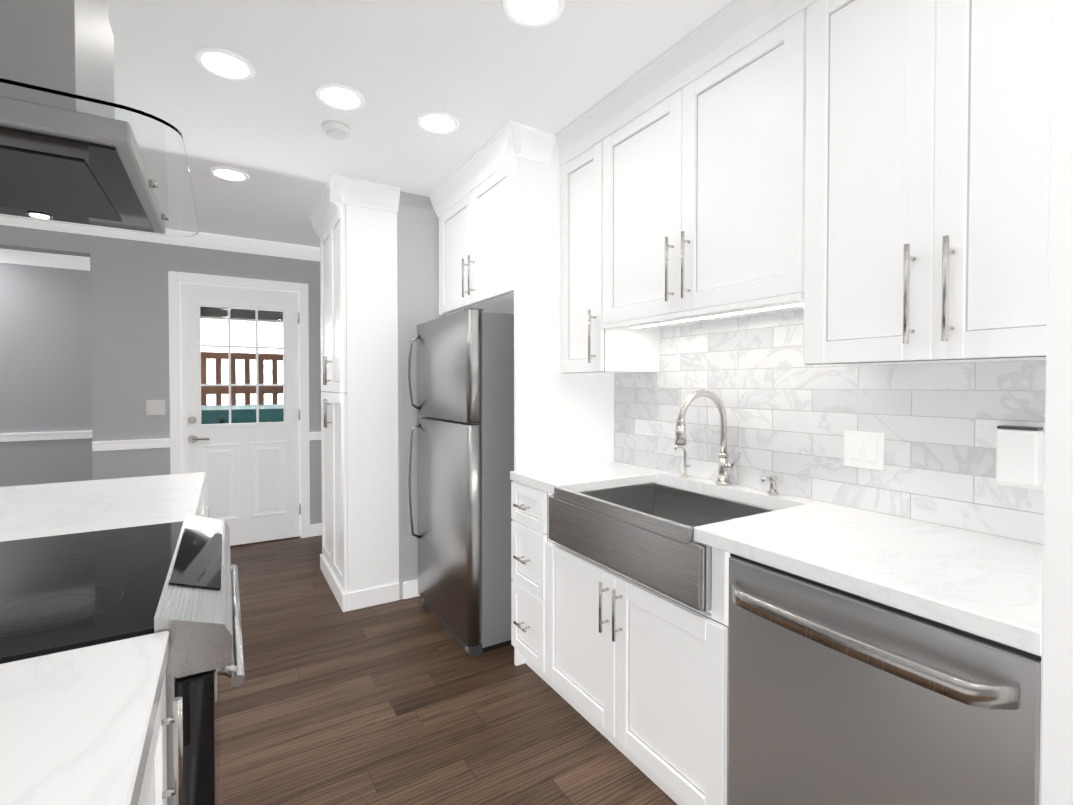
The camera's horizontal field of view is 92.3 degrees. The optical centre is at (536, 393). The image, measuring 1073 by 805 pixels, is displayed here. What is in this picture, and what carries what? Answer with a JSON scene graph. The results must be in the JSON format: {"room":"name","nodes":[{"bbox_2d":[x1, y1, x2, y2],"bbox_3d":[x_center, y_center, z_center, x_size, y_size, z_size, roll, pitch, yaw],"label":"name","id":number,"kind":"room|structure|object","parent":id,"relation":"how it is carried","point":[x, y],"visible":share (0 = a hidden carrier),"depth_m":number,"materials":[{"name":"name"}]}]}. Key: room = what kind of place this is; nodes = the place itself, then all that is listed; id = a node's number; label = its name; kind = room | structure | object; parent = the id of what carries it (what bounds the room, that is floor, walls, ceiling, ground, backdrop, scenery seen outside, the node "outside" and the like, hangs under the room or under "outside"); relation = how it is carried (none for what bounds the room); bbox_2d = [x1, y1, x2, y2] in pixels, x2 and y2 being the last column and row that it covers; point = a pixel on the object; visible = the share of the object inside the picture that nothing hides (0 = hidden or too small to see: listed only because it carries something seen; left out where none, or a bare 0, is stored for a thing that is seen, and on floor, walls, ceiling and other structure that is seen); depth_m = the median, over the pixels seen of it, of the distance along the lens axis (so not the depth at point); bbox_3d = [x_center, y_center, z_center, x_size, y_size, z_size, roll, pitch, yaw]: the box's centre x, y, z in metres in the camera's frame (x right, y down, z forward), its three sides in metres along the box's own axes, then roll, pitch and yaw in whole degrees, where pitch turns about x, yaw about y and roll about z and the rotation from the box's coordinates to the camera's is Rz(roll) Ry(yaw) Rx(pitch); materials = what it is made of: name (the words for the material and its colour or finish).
{"room":"kitchen","nodes":[
{"label":"kitchen","id":0,"kind":"room"},
{"bbox_2d":[0,263,91,486],"bbox_3d":[-4.992,0.006,4.095,2.980,2.480,0.150,-1,1,-31],"label":"wall","id":1,"kind":"structure","parent":0,"point":[45,355],"depth_m":4.45,"materials":[{"name":"grey paint"}]},
{"bbox_2d":[0,249,89,270],"bbox_3d":[-4.993,-1.156,3.931,2.828,0.149,0.100,-1,1,-31],"label":"crown molding","id":2,"kind":"structure","parent":1,"relation":"attached to","point":[8,256],"depth_m":4.41,"materials":[{"name":"white wood"}]},
{"bbox_2d":[0,430,91,441],"bbox_3d":[-5.012,0.378,3.986,2.828,0.070,0.026,-1,1,-31],"label":"trim","id":3,"kind":"structure","parent":1,"relation":"attached to","point":[30,436],"depth_m":4.44,"materials":[{"name":"white wood"}]},
{"bbox_2d":[92,438,92,479],"bbox_3d":[-3.463,0.003,4.299,0.150,2.480,1.020,-1,1,-31],"label":"wall","id":4,"kind":"structure","parent":0,"point":[92,438],"depth_m":4.63,"materials":[{"name":"grey paint"}]},
{"bbox_2d":[0,225,323,524],"bbox_3d":[-3.272,0.012,3.731,5.550,2.480,0.150,-1,1,-31],"label":"wall","id":5,"kind":"structure","parent":0,"point":[129,325],"depth_m":3.83,"materials":[{"name":"grey paint"}]},
{"bbox_2d":[92,438,169,450],"bbox_3d":[-2.985,0.381,3.807,0.455,0.070,0.026,-1,1,-31],"label":"trim","id":6,"kind":"structure","parent":5,"relation":"attached to","point":[115,445],"depth_m":3.79,"materials":[{"name":"white"}]},
{"bbox_2d":[146,400,164,415],"bbox_3d":[-2.866,0.109,3.883,0.116,0.116,0.010,-1,1,-31],"label":"light switch","id":7,"kind":"object","parent":5,"relation":"attached to","point":[155,407],"visible":1,"depth_m":3.88,"materials":[{"name":"white plastic"}]},
{"bbox_2d":[0,216,319,260],"bbox_3d":[-3.640,-1.172,3.354,4.550,0.099,0.085,-1,1,-31],"label":"crown molding","id":8,"kind":"structure","parent":5,"relation":"attached to","point":[229,243],"depth_m":3.99,"materials":[{"name":"white wood"}]},
{"bbox_2d":[168,271,309,537],"bbox_3d":[-2.411,0.156,4.242,0.978,2.173,0.167,-1,1,-31],"label":"door frame","id":9,"kind":"structure","parent":5,"relation":"attached to","point":[175,279],"depth_m":4.14,"materials":[{"name":"white wood"}]},
{"bbox_2d":[180,282,300,545],"bbox_3d":[-2.377,0.189,4.191,0.835,2.088,0.106,-1,1,-31],"label":"back door","id":10,"kind":"structure","parent":5,"relation":"in","point":[240,381],"depth_m":4.21,"materials":[{"name":"white wood"}]},
{"bbox_2d":[108,0,731,247],"bbox_3d":[-1.672,-1.211,1.057,5.550,0.050,8.750,-1,1,-31],"label":"ceiling","id":11,"kind":"structure","parent":0,"point":[483,72],"depth_m":1.97,"materials":[{"name":"white paint"}]},
{"bbox_2d":[0,0,198,236],"bbox_3d":[-1.052,-0.790,1.014,0.620,0.789,0.805,-1,1,-31],"label":"range hood","id":12,"kind":"object","parent":11,"relation":"hanging from","point":[79,146],"visible":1,"depth_m":0.90,"materials":[{"name":"silver glass"}]},
{"bbox_2d":[193,46,255,79],"bbox_3d":[-1.133,-1.194,1.878,0.196,0.008,0.196,-1,1,-31],"label":"recessed light","id":13,"kind":"object","parent":11,"relation":"in","point":[224,63],"visible":1,"depth_m":1.86,"materials":[{"name":"white"}]},
{"bbox_2d":[209,166,249,181],"bbox_3d":[-1.699,-1.210,2.856,0.196,0.008,0.196,-1,1,-31],"label":"recessed light","id":14,"kind":"object","parent":11,"relation":"in","point":[229,173],"visible":0.98,"depth_m":2.84,"materials":[{"name":"white"}]},
{"bbox_2d":[321,120,350,139],"bbox_3d":[-0.909,-1.188,2.340,0.124,0.036,0.124,-1,1,-31],"label":"smoke detector","id":15,"kind":"object","parent":11,"relation":"attached to","point":[338,130],"visible":1,"depth_m":2.31,"materials":[{"name":"white plastic"}]},
{"bbox_2d":[314,83,365,109],"bbox_3d":[-0.796,-1.198,2.093,0.196,0.008,0.196,-1,1,-31],"label":"recessed light","id":16,"kind":"object","parent":11,"relation":"in","point":[339,96],"visible":1,"depth_m":2.08,"materials":[{"name":"white"}]},
{"bbox_2d":[415,111,459,133],"bbox_3d":[-0.439,-1.201,2.296,0.196,0.008,0.196,-1,1,-31],"label":"recessed light","id":17,"kind":"object","parent":11,"relation":"in","point":[438,122],"visible":1,"depth_m":2.28,"materials":[{"name":"white"}]},
{"bbox_2d":[501,0,564,26],"bbox_3d":[-0.011,-1.190,1.586,0.196,0.008,0.196,-1,1,-31],"label":"recessed light","id":18,"kind":"object","parent":11,"relation":"in","point":[533,13],"visible":1,"depth_m":1.60,"materials":[{"name":"white"}]},
{"bbox_2d":[220,535,677,804],"bbox_3d":[-1.672,1.319,1.097,5.550,0.050,8.750,-1,1,-31],"label":"floor","id":19,"kind":"structure","parent":0,"point":[408,701],"depth_m":2.04,"materials":[{"name":"brown wood"}]},
{"bbox_2d":[0,514,244,804],"bbox_3d":[-1.042,0.825,1.029,0.787,0.939,0.780,-1,1,-31],"label":"range","id":20,"kind":"object","parent":19,"relation":"on","point":[178,582],"visible":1,"depth_m":0.94,"materials":[{"name":"silver metal"}]},
{"bbox_2d":[138,672,177,804],"bbox_3d":[-0.738,0.867,0.456,0.634,0.874,0.510,-1,1,-31],"label":"base cabinet","id":21,"kind":"object","parent":19,"relation":"on","point":[154,791],"depth_m":0.78,"materials":[{"name":"white wood"}]},
{"bbox_2d":[0,472,205,804],"bbox_3d":[-0.853,0.407,0.587,0.700,0.040,3.696,-1,1,-31],"label":"countertop","id":22,"kind":"structure","parent":21,"relation":"on","point":[77,726],"depth_m":0.67,"materials":[{"name":"stone"}]},
{"bbox_2d":[178,491,208,804],"bbox_3d":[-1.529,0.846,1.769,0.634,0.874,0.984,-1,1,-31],"label":"base cabinet","id":23,"kind":"object","parent":19,"relation":"on","point":[204,512],"depth_m":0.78,"materials":[{"name":"white wood"}]},
{"bbox_2d":[310,174,399,611],"bbox_3d":[-1.198,0.018,3.355,0.383,2.479,0.886,-1,1,-31],"label":"pantry","id":24,"kind":"object","parent":19,"relation":"on","point":[353,222],"visible":1,"depth_m":3.07,"materials":[{"name":"white wood"}]},
{"bbox_2d":[407,307,513,656],"bbox_3d":[-0.245,0.422,2.953,0.796,1.684,0.780,-1,1,-31],"label":"fridge","id":25,"kind":"object","parent":19,"relation":"on","point":[465,407],"visible":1,"depth_m":2.56,"materials":[{"name":"grey metal"}]},
{"bbox_2d":[429,121,613,665],"bbox_3d":[-0.112,0.025,2.921,0.649,2.479,1.061,-1,1,-31],"label":"cabinet","id":26,"kind":"object","parent":19,"relation":"on","point":[495,200],"visible":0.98,"depth_m":2.49,"materials":[{"name":"white wood"}]},
{"bbox_2d":[511,481,777,804],"bbox_3d":[0.436,0.842,2.017,0.655,0.874,1.191,-1,1,-31],"label":"base cabinet","id":27,"kind":"object","parent":19,"relation":"on","point":[633,671],"visible":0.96,"depth_m":1.69,"materials":[{"name":"white wood"}]},
{"bbox_2d":[510,461,1042,655],"bbox_3d":[0.610,0.388,1.757,0.624,0.040,1.804,-1,1,-31],"label":"countertop","id":28,"kind":"structure","parent":27,"relation":"on","point":[988,586],"depth_m":1.23,"materials":[{"name":"stone"}]},
{"bbox_2d":[548,483,774,611],"bbox_3d":[0.480,0.480,1.870,0.552,0.223,0.775,-1,1,-31],"label":"sink","id":29,"kind":"object","parent":28,"relation":"in","point":[643,534],"visible":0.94,"depth_m":1.74,"materials":[{"name":"silver metal"}]},
{"bbox_2d":[674,445,690,477],"bbox_3d":[0.623,0.290,2.199,0.081,0.140,0.049,-1,1,-31],"label":"tap","id":30,"kind":"object","parent":28,"relation":"on","point":[685,474],"visible":0.92,"depth_m":2.21,"materials":[{"name":"silver metal"}]},
{"bbox_2d":[674,390,741,485],"bbox_3d":[0.659,0.175,1.964,0.293,0.378,0.120,-1,1,-31],"label":"faucet","id":31,"kind":"object","parent":28,"relation":"on","point":[724,465],"visible":1,"depth_m":2.02,"materials":[{"name":"silver metal"}]},
{"bbox_2d":[761,476,778,495],"bbox_3d":[0.833,0.331,1.844,0.081,0.070,0.040,-1,1,-31],"label":"soap pump","id":32,"kind":"object","parent":28,"relation":"on","point":[772,491],"visible":0.98,"depth_m":1.84,"materials":[{"name":"silver metal"}]},
{"bbox_2d":[727,553,1040,804],"bbox_3d":[0.881,0.856,1.232,0.671,0.871,0.607,-1,1,-31],"label":"dishwasher","id":33,"kind":"object","parent":19,"relation":"on","point":[836,696],"visible":0.81,"depth_m":1.05,"materials":[{"name":"grey metal"}]},
{"bbox_2d":[1039,0,1072,804],"bbox_3d":[1.075,0.057,0.897,0.706,2.479,0.132,-1,1,-31],"label":"panel","id":34,"kind":"object","parent":19,"relation":"on","point":[1056,756],"visible":1,"depth_m":0.79,"materials":[{"name":"white wood"}]},
{"bbox_2d":[397,191,1045,599],"bbox_3d":[0.625,0.044,1.673,1.000,2.480,7.400,-1,1,-31],"label":"wall","id":35,"kind":"structure","parent":0,"point":[417,227],"depth_m":3.17,"materials":[{"name":"grey paint"}]},
{"bbox_2d":[403,579,419,598],"bbox_3d":[-0.464,1.205,3.361,0.819,0.104,0.014,-1,1,-31],"label":"baseboard","id":36,"kind":"structure","parent":35,"relation":"attached to","point":[410,589],"depth_m":3.17,"materials":[{"name":"white"}]},
{"bbox_2d":[558,112,659,372],"bbox_3d":[0.362,-0.653,2.417,0.348,1.107,0.388,-1,1,-31],"label":"upper cabinet","id":37,"kind":"object","parent":35,"relation":"attached to","point":[584,347],"depth_m":2.35,"materials":[{"name":"white wood"}]},
{"bbox_2d":[596,0,775,327],"bbox_3d":[0.663,-0.747,1.917,0.348,0.904,0.899,-1,1,-31],"label":"upper cabinet","id":38,"kind":"object","parent":35,"relation":"attached to","point":[686,154],"depth_m":1.78,"materials":[{"name":"white wood"}]},
{"bbox_2d":[614,310,1045,544],"bbox_3d":[0.873,0.036,1.910,0.010,0.658,1.804,-1,1,-31],"label":"backsplash","id":39,"kind":"structure","parent":35,"relation":"attached to","point":[792,417],"depth_m":1.72,"materials":[{"name":"tile"}]},
{"bbox_2d":[844,430,884,470],"bbox_3d":[1.032,0.180,1.629,0.010,0.116,0.120,-1,1,-31],"label":"light switch","id":40,"kind":"object","parent":39,"relation":"attached to","point":[865,450],"visible":1,"depth_m":1.62,"materials":[{"name":"white plastic"}]},
{"bbox_2d":[996,425,1044,490],"bbox_3d":[1.212,0.162,1.293,0.050,0.157,0.100,-1,1,-31],"label":"outlet","id":41,"kind":"object","parent":39,"relation":"attached to","point":[1020,455],"visible":0.83,"depth_m":1.27,"materials":[{"name":"white plastic"}]},
{"bbox_2d":[772,0,1051,365],"bbox_3d":[1.028,-0.636,1.313,0.348,1.107,0.638,-1,1,-31],"label":"upper cabinet","id":42,"kind":"object","parent":35,"relation":"attached to","point":[863,182],"depth_m":1.21,"materials":[{"name":"white wood"}]}
]}

